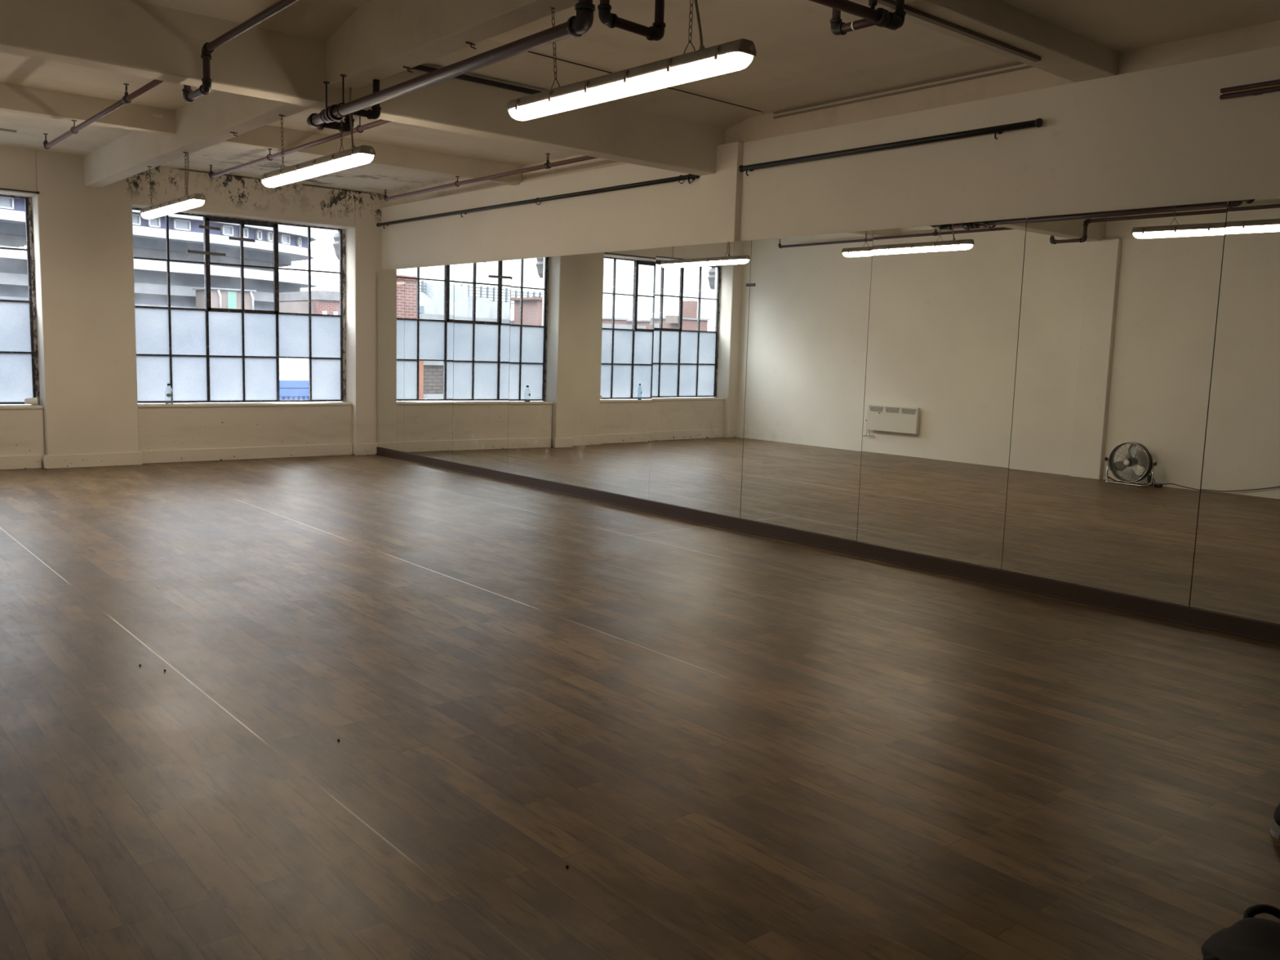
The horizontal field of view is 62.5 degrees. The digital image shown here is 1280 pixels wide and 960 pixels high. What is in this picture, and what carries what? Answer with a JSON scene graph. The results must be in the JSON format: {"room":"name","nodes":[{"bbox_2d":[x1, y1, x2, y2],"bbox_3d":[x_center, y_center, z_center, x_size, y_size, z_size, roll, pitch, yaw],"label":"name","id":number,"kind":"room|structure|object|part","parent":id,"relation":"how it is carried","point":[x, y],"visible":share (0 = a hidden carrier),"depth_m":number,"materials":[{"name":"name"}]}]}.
{"room":"exercise studio","nodes":[
{"label":"exercise studio","id":0,"kind":"room"},
{"bbox_2d":[0,145,383,467],"bbox_3d":[-6.198,-1.920,11.912,7.481,3.510,0.443,-4,9,-40],"label":"wall","id":1,"kind":"structure","parent":0,"point":[83,235],"depth_m":11.92,"materials":[{"name":"paint"}]},
{"bbox_2d":[0,187,39,194],"bbox_3d":[-7.427,-2.984,10.377,2.674,0.025,0.045,-4,9,-40],"label":"curtain rod","id":2,"kind":"object","parent":1,"relation":"attached to","point":[37,192],"visible":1,"depth_m":11.11,"materials":[{"name":"black metal"}]},
{"bbox_2d":[0,194,42,408],"bbox_3d":[-7.649,-1.868,10.729,2.678,2.300,0.340,-4,9,-40],"label":"window","id":3,"kind":"structure","parent":1,"relation":"in","point":[19,352],"depth_m":11.56,"materials":[{"name":"metal"}]},
{"bbox_3d":[-7.688,-0.743,10.865,2.656,0.032,0.340,-4,9,-40],"label":"sill","id":4,"kind":"part","parent":3,"relation":"part of","materials":[{"name":"paint"}]},
{"bbox_2d":[24,396,37,405],"bbox_3d":[-6.703,-0.866,11.604,0.113,0.094,0.096,-4,9,-40],"label":"paper cup","id":5,"kind":"object","parent":3,"relation":"on","point":[32,401],"visible":1,"depth_m":11.58,"materials":[{"name":"white paper"}]},
{"bbox_2d":[139,151,205,218],"bbox_3d":[-4.269,-2.679,9.587,0.126,0.490,1.618,-4,9,-40],"label":"light","id":6,"kind":"object","parent":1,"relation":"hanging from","point":[195,200],"visible":1,"depth_m":9.36,"materials":[{"name":"grey plastic"}]},
{"bbox_3d":[-4.667,-2.823,10.049,0.020,0.342,0.048,-4,9,-40],"label":"chain","id":7,"kind":"part","parent":6,"relation":"part of","materials":[{"name":"grey metal"}]},
{"bbox_2d":[141,199,204,218],"bbox_3d":[-4.277,-2.462,9.615,0.104,0.052,1.590,-4,9,-40],"label":"diffuser","id":8,"kind":"object","parent":6,"relation":"attached to","point":[178,205],"depth_m":9.49,"materials":[{"name":"white plastic"}]},
{"bbox_3d":[-3.983,-2.702,9.242,0.020,0.342,0.038,-4,9,-40],"label":"chain","id":9,"kind":"part","parent":6,"relation":"part of","materials":[{"name":"grey metal"}]},
{"bbox_2d":[0,186,364,228],"bbox_3d":[-6.055,-3.093,11.571,6.493,0.040,0.032,-4,9,-40],"label":"trim","id":10,"kind":"structure","parent":1,"relation":"attached to","point":[132,202],"depth_m":12.66,"materials":[{"name":"paint"}]},
{"bbox_2d":[0,443,377,470],"bbox_3d":[-6.142,-0.235,11.992,6.881,0.150,0.155,-4,9,-40],"label":"baseboard","id":11,"kind":"structure","parent":1,"relation":"attached to","point":[119,459],"depth_m":12.55,"materials":[{"name":"paint"}]},
{"bbox_2d":[83,90,312,187],"bbox_3d":[-4.027,-3.074,9.227,0.175,0.410,6.180,-4,9,-40],"label":"beam","id":12,"kind":"structure","parent":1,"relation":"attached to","point":[207,121],"depth_m":8.85,"materials":[{"name":"paint"}]},
{"bbox_2d":[132,207,351,407],"bbox_3d":[-4.882,-2.070,13.043,2.682,2.300,0.340,-4,9,-40],"label":"window","id":13,"kind":"structure","parent":1,"relation":"in","point":[208,356],"depth_m":13.06,"materials":[{"name":"glass"}]},
{"bbox_2d":[164,383,173,404],"bbox_3d":[-5.594,-1.024,12.525,0.088,0.245,0.090,-4,9,-40],"label":"water bottle","id":14,"kind":"object","parent":13,"relation":"on","point":[169,393],"visible":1,"depth_m":12.50,"materials":[{"name":"white"}]},
{"bbox_2d":[186,249,226,256],"bbox_3d":[-5.217,-2.732,12.690,0.450,0.042,0.009,-4,9,-40],"label":"strip","id":15,"kind":"object","parent":13,"relation":"attached to","point":[188,251],"visible":1,"depth_m":12.68,"materials":[{"name":"grey metal"}]},
{"bbox_2d":[198,225,220,230],"bbox_3d":[-5.177,-3.033,12.679,0.250,0.042,0.009,-4,9,-40],"label":"strip","id":16,"kind":"object","parent":13,"relation":"attached to","point":[199,226],"visible":1,"depth_m":12.67,"materials":[{"name":"grey metal"}]},
{"bbox_2d":[204,217,279,314],"bbox_3d":[-4.891,-2.624,12.989,0.893,1.117,0.077,-4,9,-40],"label":"vent","id":17,"kind":"object","parent":13,"relation":"attached to","point":[207,310],"depth_m":12.98,"materials":[{"name":"black metal"}]},
{"bbox_2d":[228,236,255,242],"bbox_3d":[-4.883,-2.953,12.940,0.315,0.042,0.009,-4,9,-40],"label":"strip","id":18,"kind":"object","parent":13,"relation":"attached to","point":[229,237],"visible":1,"depth_m":12.93,"materials":[{"name":"grey metal"}]},
{"bbox_3d":[-4.921,-0.945,13.178,2.660,0.032,0.340,-4,9,-40],"label":"sill","id":19,"kind":"part","parent":13,"relation":"part of","materials":[{"name":"paint"}]},
{"bbox_2d":[260,87,375,187],"bbox_3d":[-2.224,-2.320,7.172,0.126,0.494,1.688,-4,9,-40],"label":"light","id":20,"kind":"object","parent":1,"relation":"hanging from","point":[353,157],"visible":0.88,"depth_m":6.99,"materials":[{"name":"grey plastic"}]},
{"bbox_3d":[-2.570,-2.453,7.574,0.021,0.341,0.021,2,7,5],"label":"chain","id":21,"kind":"part","parent":20,"relation":"part of","materials":[{"name":"grey metal"}]},
{"bbox_2d":[262,153,373,187],"bbox_3d":[-2.232,-2.100,7.200,0.104,0.052,1.660,-4,9,-40],"label":"diffuser","id":22,"kind":"object","parent":20,"relation":"attached to","point":[333,163],"depth_m":7.06,"materials":[{"name":"white plastic"}]},
{"bbox_3d":[-1.932,-2.295,6.825,0.014,0.251,0.014,2,7,5],"label":"chain","id":23,"kind":"part","parent":20,"relation":"part of","materials":[{"name":"grey metal"}]},
{"bbox_2d":[332,230,339,260],"bbox_3d":[-3.968,-3.180,14.050,0.185,0.480,0.200,-4,9,-40],"label":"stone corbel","id":24,"kind":"object","parent":1,"relation":"attached to","point":[336,237],"visible":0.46,"depth_m":14.03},
{"bbox_2d":[0,454,1279,959],"bbox_3d":[-0.699,0.901,5.582,7.481,0.200,17.757,-4,9,-40],"label":"floor","id":25,"kind":"structure","parent":0,"point":[731,744],"depth_m":4.06,"materials":[{"name":"brown wood"}]},
{"bbox_2d":[375,446,1279,644],"bbox_3d":[0.864,0.377,8.964,0.094,0.104,13.595,-4,9,-40],"label":"board","id":26,"kind":"object","parent":25,"relation":"on","point":[1240,626],"visible":0.9,"depth_m":7.56,"materials":[{"name":"brown wood"}]},
{"bbox_2d":[1201,904,1279,959],"bbox_3d":[1.541,1.167,2.517,0.448,0.157,0.351,-4,9,-40],"label":"bag","id":27,"kind":"object","parent":25,"relation":"on","point":[1250,938],"visible":1,"depth_m":2.56,"materials":[{"name":"black fabric"}]},
{"bbox_2d":[1270,803,1279,839],"bbox_3d":[2.163,1.083,3.472,0.284,0.129,0.112,-4,9,-40],"label":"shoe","id":28,"kind":"object","parent":25,"relation":"on","point":[1275,824],"visible":1,"depth_m":3.42,"materials":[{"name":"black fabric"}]},
{"bbox_2d":[0,0,1279,194],"bbox_3d":[-0.588,-2.747,5.130,7.481,0.405,17.757,-4,9,-40],"label":"ceiling","id":29,"kind":"structure","parent":0,"point":[794,42],"depth_m":7.05,"materials":[{"name":"paint"}]},
{"bbox_2d":[0,128,16,133],"bbox_3d":[-6.348,-3.332,9.868,0.890,0.020,0.030,-4,9,-40],"label":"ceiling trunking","id":30,"kind":"structure","parent":29,"relation":"attached to","point":[1,129],"depth_m":10.10,"materials":[{"name":"beige"}]},
{"bbox_2d":[0,82,176,135],"bbox_3d":[-5.303,-3.000,8.006,3.371,0.235,0.130,-4,9,-40],"label":"trim","id":31,"kind":"structure","parent":29,"relation":"attached to","point":[17,99],"depth_m":8.56,"materials":[{"name":"paint"}]},
{"bbox_2d":[151,113,163,117],"bbox_3d":[-4.082,-3.083,8.922,0.080,0.020,0.030,-4,9,-40],"label":"tag","id":32,"kind":"object","parent":31,"relation":"attached to","point":[153,114],"visible":1,"depth_m":8.91,"materials":[{"name":"white plastic"}]},
{"bbox_2d":[43,0,298,149],"bbox_3d":[-1.873,-2.319,5.391,0.064,0.334,10.704,-4,9,-40],"label":"pipe","id":33,"kind":"object","parent":31,"relation":"attached to","point":[188,95],"visible":0.94,"depth_m":6.18,"materials":[{"name":"black metal"}]},
{"bbox_2d":[135,0,358,42],"bbox_3d":[-3.126,-2.713,5.428,3.371,0.120,0.480,-4,9,-40],"label":"trim","id":34,"kind":"structure","parent":29,"relation":"attached to","point":[316,20],"depth_m":6.27,"materials":[{"name":"paint"}]},
{"bbox_2d":[208,115,391,178],"bbox_3d":[-2.958,-2.994,9.126,0.062,0.300,4.574,-4,9,-40],"label":"pipe","id":35,"kind":"object","parent":29,"relation":"attached to","point":[359,128],"visible":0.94,"depth_m":9.07,"materials":[{"name":"black metal"}]},
{"bbox_2d":[325,0,578,91],"bbox_3d":[1.494,-2.154,2.705,0.175,0.500,10.670,-4,9,-40],"label":"ceiling beam","id":36,"kind":"structure","parent":29,"relation":"attached to","point":[380,37],"depth_m":5.88,"materials":[{"name":"paint"}]},
{"bbox_2d":[403,66,413,72],"bbox_3d":[-1.363,-2.405,6.182,0.061,0.028,0.018,-4,9,-40],"label":"hook","id":37,"kind":"object","parent":36,"relation":"attached to","point":[407,68],"visible":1,"depth_m":6.18,"materials":[{"name":"black metal"}]},
{"bbox_2d":[306,0,595,132],"bbox_3d":[-1.077,-2.222,5.722,0.340,0.262,2.992,-4,9,-40],"label":"pipe","id":38,"kind":"object","parent":36,"relation":"hanging from","point":[575,26],"visible":0.98,"depth_m":5.42,"materials":[{"name":"black metal"}]},
{"bbox_2d":[466,41,475,49],"bbox_3d":[-0.907,-2.325,5.644,0.061,0.028,0.018,-4,9,-40],"label":"hook","id":39,"kind":"object","parent":36,"relation":"attached to","point":[470,43],"visible":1,"depth_m":5.64,"materials":[{"name":"black metal"}]},
{"bbox_2d":[506,0,756,120],"bbox_3d":[-0.099,-1.948,4.663,0.126,0.498,1.638,-4,10,-40],"label":"light","id":40,"kind":"object","parent":36,"relation":"hanging from","point":[736,55],"visible":0.92,"depth_m":4.49,"materials":[{"name":"grey plastic"}]},
{"bbox_3d":[-0.408,-2.083,5.021,0.020,0.349,0.054,-4,10,-40],"label":"chain","id":41,"kind":"part","parent":40,"relation":"part of","materials":[{"name":"grey metal"}]},
{"bbox_2d":[508,51,752,120],"bbox_3d":[-0.109,-1.728,4.694,0.104,0.052,1.610,-4,10,-40],"label":"diffuser","id":42,"kind":"object","parent":40,"relation":"attached to","point":[711,64],"depth_m":4.53,"materials":[{"name":"white plastic"}]},
{"bbox_3d":[0.211,-1.962,4.292,0.017,0.349,0.017,2,7,5],"label":"chain","id":43,"kind":"part","parent":40,"relation":"part of","materials":[{"name":"grey metal"}]},
{"bbox_2d":[411,64,542,94],"bbox_3d":[-1.136,-2.801,7.390,1.200,0.030,0.032,-4,9,-40],"label":"conduit","id":44,"kind":"object","parent":29,"relation":"attached to","point":[421,68],"visible":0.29,"depth_m":7.42,"materials":[{"name":"black metal"}]},
{"bbox_2d":[597,0,665,40],"bbox_3d":[-0.026,-2.241,4.553,0.367,0.614,0.060,-4,9,-40],"label":"pipe","id":45,"kind":"object","parent":29,"relation":"hanging from","point":[655,32],"visible":1,"depth_m":4.59,"materials":[{"name":"black metal"}]},
{"bbox_2d":[527,51,763,112],"bbox_3d":[0.077,-2.932,7.786,2.420,0.033,0.009,-4,9,-40],"label":"cable","id":46,"kind":"object","parent":29,"relation":"attached to","point":[527,51],"visible":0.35,"depth_m":7.89,"materials":[{"name":"black metal"}]},
{"bbox_2d":[808,0,906,35],"bbox_3d":[0.799,-2.354,4.856,1.012,0.414,0.341,-4,9,-40],"label":"pipe","id":47,"kind":"object","parent":29,"relation":"attached to","point":[880,17],"visible":1,"depth_m":5.00,"materials":[{"name":"black metal"}]},
{"bbox_2d":[381,20,1279,270],"bbox_3d":[2.156,-1.162,7.593,0.300,3.570,17.007,-4,9,-40],"label":"wall","id":48,"kind":"structure","parent":0,"point":[1161,136],"depth_m":7.32,"materials":[{"name":"paint"}]},
{"bbox_2d":[0,0,725,175],"bbox_3d":[-1.983,-2.720,6.831,6.919,0.600,0.200,-4,9,-40],"label":"ceiling beam","id":49,"kind":"structure","parent":48,"relation":"attached to","point":[133,37],"depth_m":6.55,"materials":[{"name":"paint"}]},
{"bbox_2d":[220,124,522,185],"bbox_3d":[-2.597,-3.197,10.268,3.383,0.235,0.130,-4,9,-40],"label":"beam","id":50,"kind":"structure","parent":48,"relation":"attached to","point":[265,137],"depth_m":10.33,"materials":[{"name":"paint"}]},
{"bbox_2d":[383,153,598,201],"bbox_3d":[-1.503,-3.031,10.438,0.087,0.139,4.705,-4,9,-39],"label":"pipe","id":51,"kind":"object","parent":48,"relation":"attached to","point":[548,165],"visible":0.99,"depth_m":10.30,"materials":[{"name":"black metal"}]},
{"bbox_2d":[376,173,699,228],"bbox_3d":[-1.448,-2.963,11.435,0.098,0.086,6.094,-4,9,-40],"label":"wall rail","id":52,"kind":"object","parent":48,"relation":"attached to","point":[689,176],"visible":0.95,"depth_m":10.72,"materials":[{"name":"black metal"}]},
{"bbox_2d":[423,39,749,129],"bbox_3d":[-0.418,-2.910,7.692,3.378,0.120,0.480,-4,9,-40],"label":"trim","id":53,"kind":"structure","parent":48,"relation":"attached to","point":[526,68],"depth_m":7.66,"materials":[{"name":"paint"}]},
{"bbox_2d":[697,141,743,244],"bbox_3d":[0.683,-2.422,8.969,0.074,0.823,0.450,-4,9,-40],"label":"column","id":54,"kind":"structure","parent":48,"relation":"attached to","point":[720,192],"depth_m":8.89,"materials":[{"name":"paint"}]},
{"bbox_2d":[453,207,1227,605],"bbox_3d":[0.826,-0.836,8.944,0.045,2.299,13.290,-4,9,-40],"label":"board","id":55,"kind":"object","parent":48,"relation":"attached to","point":[1227,207],"visible":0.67,"depth_m":6.09,"materials":[{"name":"brown"}]},
{"bbox_2d":[377,268,404,451],"bbox_3d":[-3.231,-1.550,13.664,0.006,2.311,0.746,-4,9,-40],"label":"wall mirror","id":56,"kind":"object","parent":55,"relation":"attached to","point":[390,283],"visible":1,"depth_m":13.66,"materials":[{"name":"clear mirror"}]},
{"bbox_2d":[404,264,454,461],"bbox_3d":[-2.596,-1.438,12.914,0.007,2.311,1.223,-4,9,-40],"label":"wall mirror","id":57,"kind":"object","parent":55,"relation":"attached to","point":[429,291],"visible":1,"depth_m":12.89,"materials":[{"name":"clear mirror"}]},
{"bbox_2d":[452,259,511,472],"bbox_3d":[-1.814,-1.300,11.992,0.010,2.311,1.201,-4,9,-40],"label":"wall mirror","id":58,"kind":"object","parent":55,"relation":"attached to","point":[482,290],"visible":1,"depth_m":11.96,"materials":[{"name":"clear mirror"}]},
{"bbox_2d":[507,254,577,484],"bbox_3d":[-1.041,-1.164,11.079,0.011,2.311,1.195,-4,9,-40],"label":"wall mirror","id":59,"kind":"object","parent":55,"relation":"attached to","point":[543,300],"visible":1,"depth_m":11.05,"materials":[{"name":"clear mirror"}]},
{"bbox_2d":[571,248,656,499],"bbox_3d":[-0.270,-1.028,10.169,0.008,2.311,1.198,-4,9,-40],"label":"wall mirror","id":60,"kind":"object","parent":55,"relation":"attached to","point":[615,307],"visible":1,"depth_m":10.14,"materials":[{"name":"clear mirror"}]},
{"bbox_2d":[648,240,751,518],"bbox_3d":[0.501,-0.891,9.258,0.008,2.311,1.193,-4,9,-40],"label":"wall mirror","id":61,"kind":"object","parent":55,"relation":"attached to","point":[702,294],"visible":1,"depth_m":9.22,"materials":[{"name":"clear mirror"}]},
{"bbox_2d":[746,283,755,286],"bbox_3d":[0.910,-1.608,8.693,0.006,0.025,0.095,-4,9,-40],"label":"scrap","id":62,"kind":"object","parent":61,"relation":"attached to","point":[747,284],"visible":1,"depth_m":8.69,"materials":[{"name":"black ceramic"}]},
{"bbox_2d":[740,230,873,541],"bbox_3d":[1.283,-0.753,8.335,0.009,2.311,1.233,-4,9,-40],"label":"wall mirror","id":63,"kind":"object","parent":55,"relation":"attached to","point":[810,297],"visible":1,"depth_m":8.29,"materials":[{"name":"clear mirror"}]},
{"bbox_2d":[857,217,1026,568],"bbox_3d":[2.072,-0.614,7.404,0.010,2.311,1.213,-4,9,-40],"label":"wall mirror","id":64,"kind":"object","parent":55,"relation":"attached to","point":[944,306],"visible":1,"depth_m":7.36,"materials":[{"name":"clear mirror"}]},
{"bbox_2d":[1001,201,1227,606],"bbox_3d":[2.854,-0.476,6.481,0.009,2.311,1.213,-4,9,-40],"label":"wall mirror","id":65,"kind":"object","parent":55,"relation":"attached to","point":[1117,318],"visible":1,"depth_m":6.43,"materials":[{"name":"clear mirror"}]},
{"bbox_2d":[1190,196,1279,624],"bbox_3d":[3.635,-0.338,5.559,0.009,2.311,1.210,-4,9,-40],"label":"wall mirror","id":66,"kind":"object","parent":55,"relation":"attached to","point":[1237,564],"visible":1,"depth_m":5.87,"materials":[{"name":"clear mirror"}]},
{"bbox_2d":[730,44,1019,117],"bbox_3d":[1.577,-2.874,7.627,0.428,0.055,3.150,-4,9,-40],"label":"trim","id":67,"kind":"structure","parent":48,"relation":"attached to","point":[970,58],"depth_m":7.50,"materials":[{"name":"paint"}]},
{"bbox_2d":[737,118,1042,176],"bbox_3d":[1.701,-2.408,7.726,0.089,0.091,2.669,-4,9,-40],"label":"wall rail","id":68,"kind":"object","parent":48,"relation":"attached to","point":[1037,122],"visible":1,"depth_m":7.49,"materials":[{"name":"black metal"}]},
{"bbox_2d":[773,62,1033,118],"bbox_3d":[1.907,-2.802,7.555,0.023,0.049,2.560,-4,9,-40],"label":"trim","id":69,"kind":"structure","parent":48,"relation":"attached to","point":[1016,63],"depth_m":7.53,"materials":[{"name":"brown"}]},
{"bbox_2d":[877,0,1040,62],"bbox_3d":[1.343,-2.351,5.277,2.480,0.022,0.040,-4,9,-40],"label":"trunking","id":70,"kind":"object","parent":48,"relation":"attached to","point":[912,11],"visible":0.97,"depth_m":5.56,"materials":[{"name":"black metal"}]},
{"bbox_2d":[853,0,1119,82],"bbox_3d":[0.179,-2.456,4.269,6.919,0.365,0.260,-4,9,-40],"label":"beam","id":71,"kind":"structure","parent":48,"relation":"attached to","point":[1066,54],"depth_m":5.79,"materials":[{"name":"paint"}]},
{"bbox_2d":[1219,79,1279,99],"bbox_3d":[4.042,-2.023,4.988,0.053,0.059,2.430,-4,9,-40],"label":"wall rail","id":72,"kind":"object","parent":48,"relation":"attached to","point":[1255,89],"visible":1,"depth_m":5.78,"materials":[{"name":"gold metal"}]},
{"bbox_3d":[4.031,-2.005,4.981,0.026,0.025,2.430,-4,9,-40],"label":"rod","id":73,"kind":"part","parent":72,"relation":"part of","materials":[{"name":"black metal"}]},
{"bbox_3d":[4.032,-2.039,4.977,0.026,0.025,2.430,-4,9,-40],"label":"rod","id":74,"kind":"part","parent":72,"relation":"part of","materials":[{"name":"black metal"}]},
{"label":"outside","id":75,"kind":"structure","parent":0,"visible":0},
{"bbox_3d":[-68.791,-5.461,81.787,280.000,0.400,186.400,-4,9,-40],"label":"ground","id":76,"kind":"structure","parent":75,"visible":0},
{"bbox_2d":[0,357,308,404],"bbox_3d":[-12.804,-1.228,33.160,13.000,6.520,1.000,-4,9,-40],"label":"wall","id":77,"kind":"structure","parent":76,"relation":"on","point":[287,366],"depth_m":33.64,"materials":[{"name":"grey"}]},
{"bbox_2d":[0,196,318,311],"bbox_3d":[-24.051,-5.240,42.047,8.719,11.620,28.778,6,8,31],"label":"office block","id":78,"kind":"object","parent":76,"relation":"on","point":[150,277],"visible":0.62,"depth_m":43.33,"materials":[{"name":"white concrete"}]},
{"bbox_3d":[-22.327,-9.752,37.054,0.435,0.320,0.149,-4,9,-40],"label":"pane","id":79,"kind":"part","parent":78,"relation":"part of","materials":[{"name":"grey"}]},
{"bbox_3d":[-19.778,-10.192,41.235,0.329,0.320,0.086,-4,9,-40],"label":"pane","id":80,"kind":"part","parent":78,"relation":"part of","materials":[{"name":"grey"}]},
{"bbox_3d":[-19.317,-10.257,41.880,0.368,0.320,0.096,-4,9,-40],"label":"pane","id":81,"kind":"part","parent":78,"relation":"part of","materials":[{"name":"grey"}]},
{"bbox_3d":[-18.595,-10.348,42.785,0.574,0.320,0.085,-4,9,-40],"label":"pane","id":82,"kind":"part","parent":78,"relation":"part of","materials":[{"name":"grey"}]},
{"bbox_3d":[-17.404,-10.517,44.450,0.398,0.320,0.133,-4,9,-40],"label":"pane","id":83,"kind":"part","parent":78,"relation":"part of","materials":[{"name":"grey"}]},
{"bbox_3d":[-17.004,-10.598,45.200,0.304,0.320,0.152,-4,9,-40],"label":"pane","id":84,"kind":"part","parent":78,"relation":"part of","materials":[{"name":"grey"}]},
{"bbox_3d":[-16.039,-10.866,47.605,0.426,0.320,0.262,-4,9,-40],"label":"pane","id":85,"kind":"part","parent":78,"relation":"part of","materials":[{"name":"grey"}]},
{"bbox_2d":[191,287,256,310],"bbox_3d":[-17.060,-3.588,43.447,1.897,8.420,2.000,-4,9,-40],"label":"building","id":86,"kind":"structure","parent":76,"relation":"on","point":[220,298],"depth_m":42.32,"materials":[{"name":"concrete"}]},
{"bbox_3d":[-16.372,-7.056,42.311,0.347,1.020,0.040,-4,9,-40],"label":"door","id":87,"kind":"part","parent":86,"relation":"part of","materials":[{"name":"green paint"}]},
{"bbox_2d":[181,376,309,403],"bbox_3d":[-8.998,0.262,26.007,10.500,5.550,3.070,-4,9,-40],"label":"shipping container","id":88,"kind":"object","parent":76,"relation":"on","point":[291,388],"visible":0.07,"depth_m":24.51,"materials":[{"name":"blue metal"}]},
{"bbox_3d":[-8.476,-2.295,25.705,5.100,0.370,2.520,-4,9,-40],"label":"rail","id":89,"kind":"part","parent":88,"relation":"part of","materials":[{"name":"blue metal"}]},
{"bbox_2d":[279,290,339,315],"bbox_3d":[-12.419,-3.541,44.286,4.900,8.400,4.100,-4,9,-40],"label":"building","id":90,"kind":"structure","parent":76,"relation":"on","point":[322,302],"depth_m":41.46,"materials":[{"name":"brick"}]},
{"bbox_3d":[-12.114,-7.547,43.945,4.420,0.350,4.100,-4,9,-40],"label":"cornice","id":91,"kind":"part","parent":90,"relation":"part of","materials":[{"name":"concrete"}]}
]}

